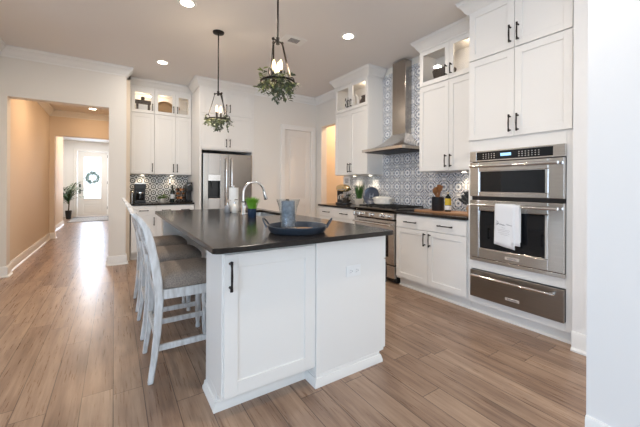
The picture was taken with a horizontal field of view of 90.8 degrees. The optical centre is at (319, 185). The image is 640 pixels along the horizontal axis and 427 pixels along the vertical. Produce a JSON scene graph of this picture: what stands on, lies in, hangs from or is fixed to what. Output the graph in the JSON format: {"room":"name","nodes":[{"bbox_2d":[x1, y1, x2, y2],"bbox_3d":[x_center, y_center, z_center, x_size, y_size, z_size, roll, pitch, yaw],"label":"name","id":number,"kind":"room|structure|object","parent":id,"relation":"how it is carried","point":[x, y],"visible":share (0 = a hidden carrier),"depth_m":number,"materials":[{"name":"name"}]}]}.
{"room":"kitchen","nodes":[
{"label":"kitchen","id":0,"kind":"room"},
{"bbox_2d":[10,99,49,260],"bbox_3d":[-5.220,-0.257,5.638,0.140,2.900,3.350,0,0,-33],"label":"wall","id":1,"kind":"structure","parent":0,"point":[30,123],"depth_m":5.35,"materials":[{"name":"beige paint"}]},
{"bbox_2d":[0,221,63,277],"bbox_3d":[-5.351,1.122,5.998,0.204,0.140,8.690,0,0,-33],"label":"baseboard","id":2,"kind":"structure","parent":1,"relation":"attached to","point":[17,261],"depth_m":5.15,"materials":[{"name":"white paint"}]},
{"bbox_2d":[0,37,133,78],"bbox_3d":[-3.017,-1.758,3.697,1.515,0.133,2.300,0,0,-33],"label":"trim","id":3,"kind":"structure","parent":1,"relation":"attached to","point":[10,51],"depth_m":4.42,"materials":[{"name":"white paint"}]},
{"bbox_2d":[37,102,108,120],"bbox_3d":[-4.644,-1.636,6.010,1.220,0.133,3.350,0,0,-33],"label":"trim","id":4,"kind":"structure","parent":1,"relation":"attached to","point":[47,107],"depth_m":7.25,"materials":[{"name":"white paint"}]},
{"bbox_2d":[55,136,62,224],"bbox_3d":[-7.085,-0.266,8.331,0.160,2.900,2.900,0,0,-33],"label":"wall","id":5,"kind":"structure","parent":0,"point":[59,140],"depth_m":8.93,"materials":[{"name":"beige paint"}]},
{"bbox_2d":[0,56,126,266],"bbox_3d":[-3.741,-0.315,4.501,1.653,3.030,0.170,0,0,-33],"label":"wall","id":6,"kind":"structure","parent":0,"point":[20,79],"depth_m":4.50,"materials":[{"name":"white paint"}]},
{"bbox_2d":[106,254,127,265],"bbox_3d":[-3.140,1.133,4.878,0.291,0.140,0.204,0,0,-33],"label":"baseboard","id":7,"kind":"structure","parent":6,"relation":"attached to","point":[119,259],"depth_m":4.81,"materials":[{"name":"white paint"}]},
{"bbox_2d":[49,116,108,232],"bbox_3d":[-5.665,-0.259,7.437,1.360,2.900,0.150,0,0,-33],"label":"wall","id":8,"kind":"structure","parent":0,"point":[59,126],"depth_m":7.23,"materials":[{"name":"beige paint"}]},
{"bbox_2d":[49,103,108,142],"bbox_3d":[-6.841,-1.765,8.307,2.810,0.100,9.600,0,0,-33],"label":"ceiling","id":9,"kind":"structure","parent":0,"point":[55,106],"depth_m":7.22,"materials":[{"name":"white paint"}]},
{"bbox_2d":[63,140,108,216],"bbox_3d":[-9.286,-0.277,12.179,2.660,2.900,0.150,0,0,-33],"label":"wall","id":10,"kind":"structure","parent":0,"point":[68,145],"depth_m":11.98,"materials":[{"name":"white paint"}]},
{"bbox_2d":[74,148,108,216],"bbox_3d":[-8.891,-0.135,12.332,1.170,2.620,0.026,0,0,-33],"label":"door frame","id":11,"kind":"structure","parent":10,"relation":"in","point":[75,149],"depth_m":12.05,"materials":[{"name":"white paint"}]},
{"bbox_2d":[77,151,107,215],"bbox_3d":[-8.918,-0.087,12.375,0.962,2.505,0.124,0,0,-33],"label":"door","id":12,"kind":"structure","parent":10,"relation":"in","point":[93,206],"depth_m":12.38,"materials":[{"name":"white paint"}]},
{"bbox_2d":[84,171,99,184],"bbox_3d":[-8.898,-0.329,12.333,0.542,0.548,0.087,0,0,-33],"label":"wreath","id":13,"kind":"object","parent":12,"relation":"hanging from","point":[91,172],"visible":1,"depth_m":12.33,"materials":[{"name":"green plant"}]},
{"bbox_2d":[126,77,129,260],"bbox_3d":[-5.677,-0.324,8.892,0.210,3.030,9.300,0,0,-33],"label":"wall","id":14,"kind":"structure","parent":0,"point":[128,79],"depth_m":5.04,"materials":[{"name":"beige paint"}]},
{"bbox_2d":[130,76,154,174],"bbox_3d":[-3.123,-1.017,5.520,0.376,1.620,0.408,0,0,-33],"label":"upper cabinet","id":15,"kind":"object","parent":14,"relation":"attached to","point":[141,121],"visible":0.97,"depth_m":5.41,"materials":[{"name":"white paint"}]},
{"bbox_2d":[135,97,150,109],"bbox_3d":[-3.078,-1.406,5.486,0.240,0.280,0.067,0,0,-33],"label":"house ornament","id":16,"kind":"object","parent":15,"relation":"in","point":[142,101],"visible":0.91,"depth_m":5.47,"materials":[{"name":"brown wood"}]},
{"bbox_2d":[130,174,187,175],"bbox_3d":[-2.611,-0.309,6.206,1.990,3.030,0.150,0,0,-33],"label":"wall","id":17,"kind":"structure","parent":0,"point":[130,174],"depth_m":5.95,"materials":[{"name":"white paint"}]},
{"bbox_2d":[130,175,187,201],"bbox_3d":[-2.989,0.047,5.864,0.985,0.486,0.012,0,0,-33],"label":"backsplash nook","id":18,"kind":"structure","parent":17,"relation":"attached to","point":[156,185],"depth_m":5.85,"materials":[{"name":"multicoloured tile"}]},
{"bbox_2d":[153,81,191,174],"bbox_3d":[-2.711,-1.015,5.789,0.605,1.620,0.408,0,0,-33],"label":"upper cabinet","id":19,"kind":"object","parent":17,"relation":"attached to","point":[172,131],"visible":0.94,"depth_m":5.68,"materials":[{"name":"white paint"}]},
{"bbox_2d":[158,101,171,112],"bbox_3d":[-2.806,-1.405,5.709,0.304,0.256,0.099,0,0,-33],"label":"woven basket","id":20,"kind":"object","parent":19,"relation":"in","point":[163,106],"visible":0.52,"depth_m":5.73,"materials":[{"name":"wicker"}]},
{"bbox_2d":[179,110,186,114],"bbox_3d":[-2.541,-1.326,5.837,0.145,0.125,0.090,0,0,-33],"label":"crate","id":21,"kind":"object","parent":19,"relation":"in","point":[180,111],"visible":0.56,"depth_m":5.79,"materials":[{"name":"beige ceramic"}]},
{"bbox_2d":[0,0,466,97],"bbox_3d":[-0.028,-1.862,1.886,10.400,0.100,10.400,0,0,-33],"label":"ceiling","id":22,"kind":"structure","parent":0,"point":[136,34],"depth_m":3.75,"materials":[{"name":"white paint"}]},
{"bbox_2d":[155,60,168,64],"bbox_3d":[-2.324,-1.820,4.651,0.184,0.006,0.184,0,0,-33],"label":"recessed light","id":23,"kind":"object","parent":22,"relation":"in","point":[162,62],"visible":1,"depth_m":4.64,"materials":[{"name":"white paint"}]},
{"bbox_2d":[177,0,196,7],"bbox_3d":[-1.320,-1.815,3.133,0.184,0.006,0.184,0,0,-33],"label":"recessed light","id":24,"kind":"object","parent":22,"relation":"in","point":[185,3],"visible":1,"depth_m":3.13,"materials":[{"name":"white paint"}]},
{"bbox_2d":[180,0,193,6],"bbox_3d":[-1.320,-1.816,3.133,0.128,0.003,0.128,0,0,-33],"label":"diffuser","id":25,"kind":"object","parent":24,"relation":"attached to","point":[185,3],"depth_m":3.13,"materials":[{"name":"white plastic"}]},
{"bbox_2d":[205,29,229,121],"bbox_3d":[-1.200,-1.290,3.726,0.295,1.055,0.266,0,0,18],"label":"pendant light","id":26,"kind":"object","parent":22,"relation":"hanging from","point":[217,32],"visible":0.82,"depth_m":3.72,"materials":[{"name":"brown metal"}]},
{"bbox_2d":[203,115,233,132],"bbox_3d":[-1.190,-0.735,3.722,0.357,0.229,0.336,0,0,18],"label":"eucalyptus garland","id":27,"kind":"object","parent":26,"relation":"attached to","point":[217,122],"visible":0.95,"depth_m":3.68,"materials":[{"name":"green plant"}]},
{"bbox_2d":[260,0,294,87],"bbox_3d":[-0.316,-1.286,2.371,0.266,1.055,0.295,0,0,37],"label":"pendant light","id":28,"kind":"object","parent":22,"relation":"hanging from","point":[279,67],"visible":0.83,"depth_m":2.35,"materials":[{"name":"brown metal"}]},
{"bbox_2d":[271,60,275,82],"bbox_3d":[-0.345,-0.862,2.355,0.040,0.166,0.040,0,0,-33],"label":"bulb","id":29,"kind":"object","parent":28,"relation":"attached to","point":[273,63],"depth_m":2.35,"materials":[{"name":"white glass"}]},
{"bbox_2d":[252,67,300,104],"bbox_3d":[-0.314,-0.737,2.362,0.351,0.230,0.378,0,0,-33],"label":"eucalyptus garland","id":30,"kind":"object","parent":28,"relation":"attached to","point":[267,83],"visible":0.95,"depth_m":2.34,"materials":[{"name":"green plant"}]},
{"bbox_2d":[279,60,282,82],"bbox_3d":[-0.293,-0.861,2.353,0.040,0.166,0.040,0,0,-33],"label":"bulb","id":31,"kind":"object","parent":28,"relation":"attached to","point":[280,63],"depth_m":2.34,"materials":[{"name":"white glass"}]},
{"bbox_2d":[280,34,307,45],"bbox_3d":[-0.331,-1.808,3.922,0.300,0.012,0.200,0,0,-33],"label":"ceiling vent","id":32,"kind":"object","parent":22,"relation":"in","point":[287,38],"visible":0.91,"depth_m":3.91,"materials":[{"name":"white metal"}]},
{"bbox_2d":[341,33,355,39],"bbox_3d":[0.342,-1.807,3.812,0.184,0.006,0.184,0,0,-33],"label":"recessed light","id":33,"kind":"object","parent":22,"relation":"in","point":[346,36],"visible":1,"depth_m":3.81,"materials":[{"name":"white paint"}]},
{"bbox_2d":[343,34,352,38],"bbox_3d":[0.342,-1.808,3.812,0.128,0.003,0.128,0,0,-33],"label":"diffuser","id":34,"kind":"object","parent":33,"relation":"attached to","point":[345,36],"depth_m":3.81,"materials":[{"name":"white plastic"}]},
{"bbox_2d":[254,95,315,217],"bbox_3d":[-0.639,-0.300,6.305,1.500,3.030,0.140,0,0,-33],"label":"wall","id":35,"kind":"structure","parent":0,"point":[269,116],"depth_m":6.04,"materials":[{"name":"white paint"}]},
{"bbox_2d":[254,87,335,105],"bbox_3d":[-0.340,-1.745,5.743,1.365,0.133,1.120,0,0,-33],"label":"trim","id":36,"kind":"structure","parent":35,"relation":"attached to","point":[330,95],"depth_m":6.24,"materials":[{"name":"white paint"}]},
{"bbox_2d":[285,130,309,216],"bbox_3d":[-0.448,0.048,6.358,0.600,2.325,0.102,0,0,-33],"label":"door","id":37,"kind":"structure","parent":35,"relation":"in","point":[297,143],"depth_m":6.39,"materials":[{"name":"white paint"}]},
{"bbox_2d":[280,124,314,216],"bbox_3d":[-0.436,0.005,6.340,0.784,2.422,0.026,0,0,-33],"label":"door frame","id":38,"kind":"structure","parent":35,"relation":"in","point":[283,126],"depth_m":6.33,"materials":[{"name":"white paint"}]},
{"bbox_2d":[0,215,585,426],"bbox_3d":[-2.448,1.236,5.571,10.400,0.060,19.200,0,0,-33],"label":"floor","id":39,"kind":"structure","parent":0,"point":[71,346],"depth_m":2.11,"materials":[{"name":"brown wood"}]},
{"bbox_2d":[63,182,90,218],"bbox_3d":[-8.954,0.505,11.275,1.439,1.337,1.559,0,0,-33],"label":"palm plant","id":40,"kind":"object","parent":39,"relation":"on","point":[68,195],"visible":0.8,"depth_m":11.20,"materials":[{"name":"green plant"}]},
{"bbox_2d":[67,216,108,222],"bbox_3d":[-8.188,1.173,11.228,1.110,0.010,1.950,0,0,-33],"label":"entry rug","id":41,"kind":"object","parent":39,"relation":"on","point":[93,218],"visible":0.91,"depth_m":11.01,"materials":[{"name":"grey fabric"}]},
{"bbox_2d":[122,198,186,311],"bbox_3d":[-1.733,0.665,3.313,0.593,1.090,0.468,0,0,-33],"label":"counter stool","id":42,"kind":"object","parent":39,"relation":"on","point":[166,240],"visible":0.41,"depth_m":3.26,"materials":[{"name":"white wood"}]},
{"bbox_2d":[129,204,193,259],"bbox_3d":[-2.797,0.763,5.574,0.965,0.884,0.681,0,0,-33],"label":"base cabinet","id":43,"kind":"object","parent":39,"relation":"on","point":[147,212],"visible":0.38,"depth_m":5.22,"materials":[{"name":"white paint"}]},
{"bbox_2d":[130,201,194,205],"bbox_3d":[-2.806,0.305,5.585,0.978,0.029,0.650,0,0,-33],"label":"countertop","id":44,"kind":"structure","parent":43,"relation":"on","point":[166,202],"depth_m":5.36,"materials":[{"name":"brown stone"}]},
{"bbox_2d":[130,190,133,202],"bbox_3d":[-3.307,0.180,5.544,0.076,0.215,0.090,0,0,-33],"label":"coffee grinder","id":45,"kind":"object","parent":44,"relation":"on","point":[131,191],"visible":0.85,"depth_m":5.51,"materials":[{"name":"silver metal"}]},
{"bbox_2d":[134,183,145,202],"bbox_3d":[-3.124,0.116,5.471,0.174,0.345,0.226,0,0,-33],"label":"coffee maker","id":46,"kind":"object","parent":44,"relation":"on","point":[139,188],"visible":1,"depth_m":5.41,"materials":[{"name":"black plastic"}]},
{"bbox_2d":[157,194,167,201],"bbox_3d":[-2.815,0.217,5.633,0.232,0.146,0.211,0,0,-33],"label":"potted herb","id":47,"kind":"object","parent":44,"relation":"on","point":[160,199],"visible":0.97,"depth_m":5.58,"materials":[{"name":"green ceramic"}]},
{"bbox_2d":[158,198,166,201],"bbox_3d":[-2.815,0.255,5.627,0.140,0.070,0.140,0,0,-33],"label":"pot","id":48,"kind":"object","parent":47,"relation":"attached to","point":[159,199],"depth_m":5.57,"materials":[{"name":"beige ceramic"}]},
{"bbox_2d":[170,185,174,201],"bbox_3d":[-2.711,0.135,5.790,0.075,0.311,0.074,0,0,-33],"label":"wine bottle","id":49,"kind":"object","parent":44,"relation":"on","point":[172,193],"visible":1,"depth_m":5.76,"materials":[{"name":"black glass"}]},
{"bbox_2d":[176,187,184,201],"bbox_3d":[-2.586,0.156,5.836,0.160,0.270,0.160,0,0,-33],"label":"pod carousel","id":50,"kind":"object","parent":44,"relation":"on","point":[180,187],"visible":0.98,"depth_m":5.83,"materials":[{"name":"black metal"}]},
{"bbox_2d":[184,182,192,201],"bbox_3d":[-2.436,0.112,5.828,0.084,0.360,0.377,0,0,-33],"label":"machine","id":51,"kind":"object","parent":44,"relation":"on","point":[188,186],"visible":0.95,"depth_m":5.76,"materials":[{"name":"black plastic"}]},
{"bbox_2d":[124,201,201,339],"bbox_3d":[-1.372,0.666,2.760,0.593,1.090,0.468,0,0,-33],"label":"counter stool","id":52,"kind":"object","parent":39,"relation":"on","point":[182,251],"visible":0.44,"depth_m":2.69,"materials":[{"name":"white wood"}]},
{"bbox_2d":[126,205,205,384],"bbox_3d":[-1.012,0.668,2.208,0.593,1.090,0.468,0,0,-33],"label":"counter stool","id":53,"kind":"object","parent":39,"relation":"on","point":[183,277],"visible":0.77,"depth_m":2.03,"materials":[{"name":"white wood"}]},
{"bbox_2d":[188,75,255,209],"bbox_3d":[-1.913,-0.306,5.917,1.053,3.030,1.087,0,0,-33],"label":"tall cabinet","id":54,"kind":"object","parent":39,"relation":"on","point":[238,99],"visible":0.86,"depth_m":5.57,"materials":[{"name":"white paint"}]},
{"bbox_2d":[201,153,251,208],"bbox_3d":[-1.833,0.314,5.876,0.856,1.750,0.957,0,0,-33],"label":"refrigerator","id":55,"kind":"object","parent":39,"relation":"on","point":[219,172],"visible":0.55,"depth_m":5.47,"materials":[{"name":"silver metal"}]},
{"bbox_2d":[161,218,386,413],"bbox_3d":[-0.687,0.773,2.969,1.205,0.884,2.561,0,0,-33],"label":"kitchen island","id":56,"kind":"object","parent":39,"relation":"on","point":[277,318],"visible":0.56,"depth_m":1.86,"materials":[{"name":"white paint"}]},
{"bbox_2d":[155,208,392,254],"bbox_3d":[-0.715,0.315,2.950,1.230,0.029,2.640,0,0,-33],"label":"island countertop","id":57,"kind":"structure","parent":56,"relation":"on","point":[217,231],"depth_m":2.13,"materials":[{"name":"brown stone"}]},
{"bbox_2d":[224,200,230,212],"bbox_3d":[-1.047,0.228,3.569,0.065,0.141,0.065,0,0,30],"label":"soap dispenser","id":58,"kind":"object","parent":57,"relation":"on","point":[227,209],"visible":1,"depth_m":3.55,"materials":[{"name":"grey"}]},
{"bbox_2d":[224,205,230,212],"bbox_3d":[-1.047,0.256,3.569,0.066,0.085,0.066,0,0,-33],"label":"bottle","id":59,"kind":"object","parent":58,"relation":"attached to","point":[227,209],"depth_m":3.54,"materials":[{"name":"grey"}]},
{"bbox_2d":[229,185,239,211],"bbox_3d":[-1.004,0.144,3.668,0.150,0.309,0.150,0,0,-33],"label":"paper towel roll","id":60,"kind":"object","parent":57,"relation":"on","point":[233,192],"visible":0.57,"depth_m":3.62,"materials":[{"name":"white paper"}]},
{"bbox_2d":[232,199,237,212],"bbox_3d":[-0.950,0.221,3.512,0.065,0.156,0.065,0,0,30],"label":"soap dispenser","id":61,"kind":"object","parent":57,"relation":"on","point":[234,206],"visible":0.98,"depth_m":3.49,"materials":[{"name":"white ceramic"}]},
{"bbox_2d":[232,204,237,212],"bbox_3d":[-0.950,0.249,3.512,0.066,0.100,0.066,0,0,-33],"label":"bottle","id":62,"kind":"object","parent":61,"relation":"attached to","point":[234,207],"depth_m":3.49,"materials":[{"name":"white ceramic"}]},
{"bbox_2d":[245,196,258,217],"bbox_3d":[-0.659,0.196,3.040,0.168,0.209,0.173,0,0,-33],"label":"potted grass","id":63,"kind":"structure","parent":57,"relation":"on","point":[252,206],"depth_m":3.00,"materials":[{"name":"green plant"}]},
{"bbox_2d":[247,208,256,217],"bbox_3d":[-0.655,0.258,3.036,0.088,0.085,0.088,0,0,-33],"label":"pot","id":64,"kind":"object","parent":63,"relation":"attached to","point":[251,212],"depth_m":3.00,"materials":[{"name":"blue ceramic"}]},
{"bbox_2d":[241,181,267,213],"bbox_3d":[-0.698,0.123,3.419,0.306,0.356,0.130,0,0,-33],"label":"faucet","id":65,"kind":"object","parent":57,"relation":"on","point":[243,203],"visible":0.98,"depth_m":3.38,"materials":[{"name":"silver metal"}]},
{"bbox_2d":[256,212,274,215],"bbox_3d":[-0.669,0.440,3.547,0.350,0.219,0.790,0,0,-33],"label":"sink","id":66,"kind":"object","parent":57,"relation":"in","point":[257,213],"visible":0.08,"depth_m":3.91,"materials":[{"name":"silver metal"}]},
{"bbox_2d":[262,217,332,235],"bbox_3d":[-0.150,0.255,2.094,0.390,0.093,0.390,0,0,-42],"label":"tray","id":67,"kind":"object","parent":57,"relation":"on","point":[303,227],"visible":0.94,"depth_m":1.98,"materials":[{"name":"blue metal"}]},
{"bbox_3d":[-0.219,0.193,2.169,0.164,0.203,0.164,0,0,-33],"label":"hurricane vase","id":68,"kind":"object","parent":67,"relation":"in","visible":0},
{"bbox_2d":[281,201,294,227],"bbox_3d":[-0.219,0.185,2.169,0.092,0.192,0.092,0,0,-33],"label":"candle","id":69,"kind":"object","parent":68,"relation":"in","point":[287,207],"visible":1,"depth_m":2.13,"materials":[{"name":"blue wax"}]},
{"bbox_2d":[346,264,360,276],"bbox_3d":[0.221,0.554,2.063,0.116,0.072,0.009,0,0,-33],"label":"outlet","id":70,"kind":"object","parent":56,"relation":"attached to","point":[353,270],"visible":1,"depth_m":2.06,"materials":[{"name":"white plastic"}]},
{"bbox_2d":[319,206,356,223],"bbox_3d":[0.480,0.778,5.096,0.653,0.884,0.935,0,0,-33],"label":"base cabinet","id":71,"kind":"object","parent":39,"relation":"on","point":[338,214],"visible":0.25,"depth_m":4.90,"materials":[{"name":"white paint"}]},
{"bbox_2d":[318,203,358,208],"bbox_3d":[0.488,0.321,5.108,0.629,0.029,0.960,0,0,-33],"label":"countertop","id":72,"kind":"structure","parent":71,"relation":"on","point":[352,206],"depth_m":4.95,"materials":[{"name":"brown stone"}]},
{"bbox_2d":[336,184,351,204],"bbox_3d":[0.399,0.138,5.334,0.248,0.336,0.338,0,0,-10],"label":"stand mixer","id":73,"kind":"object","parent":72,"relation":"on","point":[344,199],"visible":1,"depth_m":5.22,"materials":[{"name":"gold metal"}]},
{"bbox_2d":[338,194,351,202],"bbox_3d":[0.411,0.205,5.261,0.254,0.143,0.207,0,0,-33],"label":"bowl","id":74,"kind":"object","parent":73,"relation":"on","point":[344,198],"depth_m":5.20,"materials":[{"name":"silver metal"}]},
{"bbox_2d":[354,183,365,204],"bbox_3d":[0.645,0.118,5.160,0.223,0.377,0.262,0,0,-33],"label":"potted plant","id":75,"kind":"object","parent":72,"relation":"on","point":[358,200],"visible":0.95,"depth_m":5.13,"materials":[{"name":"green plant"}]},
{"bbox_2d":[363,187,378,203],"bbox_3d":[0.806,0.156,4.961,0.260,0.285,0.071,0,0,29],"label":"platter","id":76,"kind":"object","parent":72,"relation":"on","point":[370,192],"visible":0.84,"depth_m":4.97,"materials":[{"name":"blue ceramic"}]},
{"bbox_2d":[352,204,426,282],"bbox_3d":[0.936,0.745,4.357,0.693,0.956,0.774,0,0,-33],"label":"range","id":77,"kind":"object","parent":39,"relation":"on","point":[373,215],"visible":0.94,"depth_m":4.02,"materials":[{"name":"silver metal"}]},
{"bbox_2d":[372,196,393,204],"bbox_3d":[0.920,0.207,4.626,0.218,0.118,0.389,0,0,-33],"label":"casserole","id":78,"kind":"object","parent":77,"relation":"on","point":[384,200],"visible":0.98,"depth_m":4.51,"materials":[{"name":"white ceramic"}]},
{"bbox_2d":[355,206,426,210],"bbox_3d":[0.971,0.302,4.378,0.615,0.010,0.774,0,0,-33],"label":"cooktop","id":79,"kind":"object","parent":77,"relation":"in","point":[366,208],"depth_m":4.17,"materials":[{"name":"black metal"}]},
{"bbox_2d":[396,214,471,308],"bbox_3d":[1.427,0.783,3.645,0.653,0.884,0.929,0,0,-33],"label":"base cabinet","id":80,"kind":"object","parent":39,"relation":"on","point":[432,252],"visible":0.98,"depth_m":3.43,"materials":[{"name":"white paint"}]},
{"bbox_2d":[395,210,468,220],"bbox_3d":[1.437,0.325,3.655,0.629,0.029,0.936,0,0,-33],"label":"countertop","id":81,"kind":"structure","parent":80,"relation":"on","point":[407,212],"depth_m":3.44,"materials":[{"name":"brown stone"}]},
{"bbox_2d":[414,209,468,215],"bbox_3d":[1.452,0.302,3.683,0.300,0.018,0.820,0,0,-33],"label":"cutting board","id":82,"kind":"object","parent":81,"relation":"on","point":[463,213],"visible":0.77,"depth_m":3.61,"materials":[{"name":"brown wood"}]},
{"bbox_2d":[432,197,443,210],"bbox_3d":[1.400,0.211,3.745,0.146,0.162,0.146,0,0,-33],"label":"utensil crock","id":83,"kind":"object","parent":82,"relation":"on","point":[437,202],"visible":0.98,"depth_m":3.68,"materials":[{"name":"black ceramic"}]},
{"bbox_2d":[445,192,450,211],"bbox_3d":[1.465,0.181,3.608,0.069,0.223,0.068,0,0,-33],"label":"oil bottle","id":84,"kind":"object","parent":82,"relation":"on","point":[447,198],"visible":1,"depth_m":3.58,"materials":[{"name":"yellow glass"}]},
{"bbox_2d":[455,0,573,343],"bbox_3d":[1.887,-0.288,2.929,0.700,3.030,0.944,0,0,-33],"label":"tall cabinet","id":85,"kind":"object","parent":39,"relation":"on","point":[521,52],"depth_m":2.69,"materials":[{"name":"white paint"}]},
{"bbox_2d":[469,143,566,278],"bbox_3d":[1.873,0.193,2.872,0.623,1.038,0.773,0,0,-33],"label":"wall oven","id":86,"kind":"object","parent":85,"relation":"in","point":[534,178],"visible":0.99,"depth_m":2.64,"materials":[{"name":"silver metal"}]},
{"bbox_2d":[494,204,520,249],"bbox_3d":[1.614,0.348,2.715,0.045,0.385,0.212,0,0,-33],"label":"dish towel","id":87,"kind":"object","parent":86,"relation":"hanging from","point":[507,218],"visible":1,"depth_m":2.70,"materials":[{"name":"white fabric"}]},
{"bbox_2d":[326,126,343,203],"bbox_3d":[1.077,-0.292,6.458,1.540,3.030,2.040,0,0,-33],"label":"wall","id":88,"kind":"structure","parent":0,"point":[333,180],"depth_m":6.97,"materials":[{"name":"beige paint"}]},
{"bbox_2d":[316,56,468,217],"bbox_3d":[1.231,-0.291,4.693,0.130,3.030,4.605,0,0,-33],"label":"wall","id":89,"kind":"structure","parent":0,"point":[325,112],"depth_m":6.45,"materials":[{"name":"white paint"}]},
{"bbox_2d":[329,64,386,175],"bbox_3d":[0.592,-0.994,5.178,0.389,1.630,1.014,0,0,-33],"label":"upper cabinet","id":90,"kind":"object","parent":89,"relation":"attached to","point":[358,127],"visible":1,"depth_m":4.95,"materials":[{"name":"white paint"}]},
{"bbox_2d":[353,95,358,105],"bbox_3d":[0.580,-1.359,5.086,0.030,0.236,0.137,0,0,-33],"label":"ornament","id":91,"kind":"object","parent":90,"relation":"in","point":[354,96],"visible":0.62,"depth_m":5.09,"materials":[{"name":"white ceramic"}]},
{"bbox_2d":[362,59,418,154],"bbox_3d":[1.029,-1.126,4.413,0.495,1.302,0.770,0,0,-33],"label":"range hood","id":92,"kind":"object","parent":89,"relation":"attached to","point":[401,140],"visible":0.93,"depth_m":4.44,"materials":[{"name":"silver metal"}]},
{"bbox_2d":[344,62,468,211],"bbox_3d":[1.205,-0.698,4.607,0.012,2.016,2.798,0,0,-33],"label":"backsplash","id":93,"kind":"structure","parent":89,"relation":"attached to","point":[401,180],"depth_m":4.45,"materials":[{"name":"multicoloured tile"}]},
{"bbox_2d":[343,177,349,185],"bbox_3d":[0.481,-0.057,5.694,0.004,0.215,0.190,0,0,-33],"label":"sheet","id":94,"kind":"object","parent":93,"relation":"attached to","point":[346,180],"visible":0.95,"depth_m":5.69,"materials":[{"name":"white paper"}]},
{"bbox_2d":[410,16,468,172],"bbox_3d":[1.549,-0.990,3.713,0.389,1.630,0.918,0,0,-33],"label":"upper cabinet","id":95,"kind":"object","parent":89,"relation":"attached to","point":[444,100],"visible":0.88,"depth_m":3.68,"materials":[{"name":"white paint"}]},
{"bbox_2d":[432,67,456,78],"bbox_3d":[1.515,-1.322,3.845,0.279,0.175,0.279,0,0,-33],"label":"bowl","id":96,"kind":"object","parent":95,"relation":"in","point":[438,72],"visible":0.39,"depth_m":3.77,"materials":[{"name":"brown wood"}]},
{"bbox_2d":[572,0,587,334],"bbox_3d":[2.429,-0.285,2.268,0.775,3.030,0.745,0,0,-33],"label":"wall","id":97,"kind":"structure","parent":0,"point":[580,57],"depth_m":2.33,"materials":[{"name":"white paint"}]},
{"bbox_2d":[570,331,585,355],"bbox_3d":[2.070,1.158,2.068,0.034,0.140,0.695,0,0,-33],"label":"baseboard","id":98,"kind":"structure","parent":97,"relation":"attached to","point":[578,340],"depth_m":2.32,"materials":[{"name":"white paint"}]},
{"bbox_2d":[586,0,639,426],"bbox_3d":[2.424,-0.285,-0.144,0.140,3.030,4.010,0,0,-33],"label":"wall","id":99,"kind":"structure","parent":0,"point":[613,124],"depth_m":1.42,"materials":[{"name":"white paint"}]},
{"bbox_2d":[585,415,610,426],"bbox_3d":[2.338,1.159,-0.166,0.016,0.140,3.960,0,0,-33],"label":"baseboard","id":100,"kind":"structure","parent":99,"relation":"attached to","point":[589,421],"depth_m":1.46,"materials":[{"name":"white paint"}]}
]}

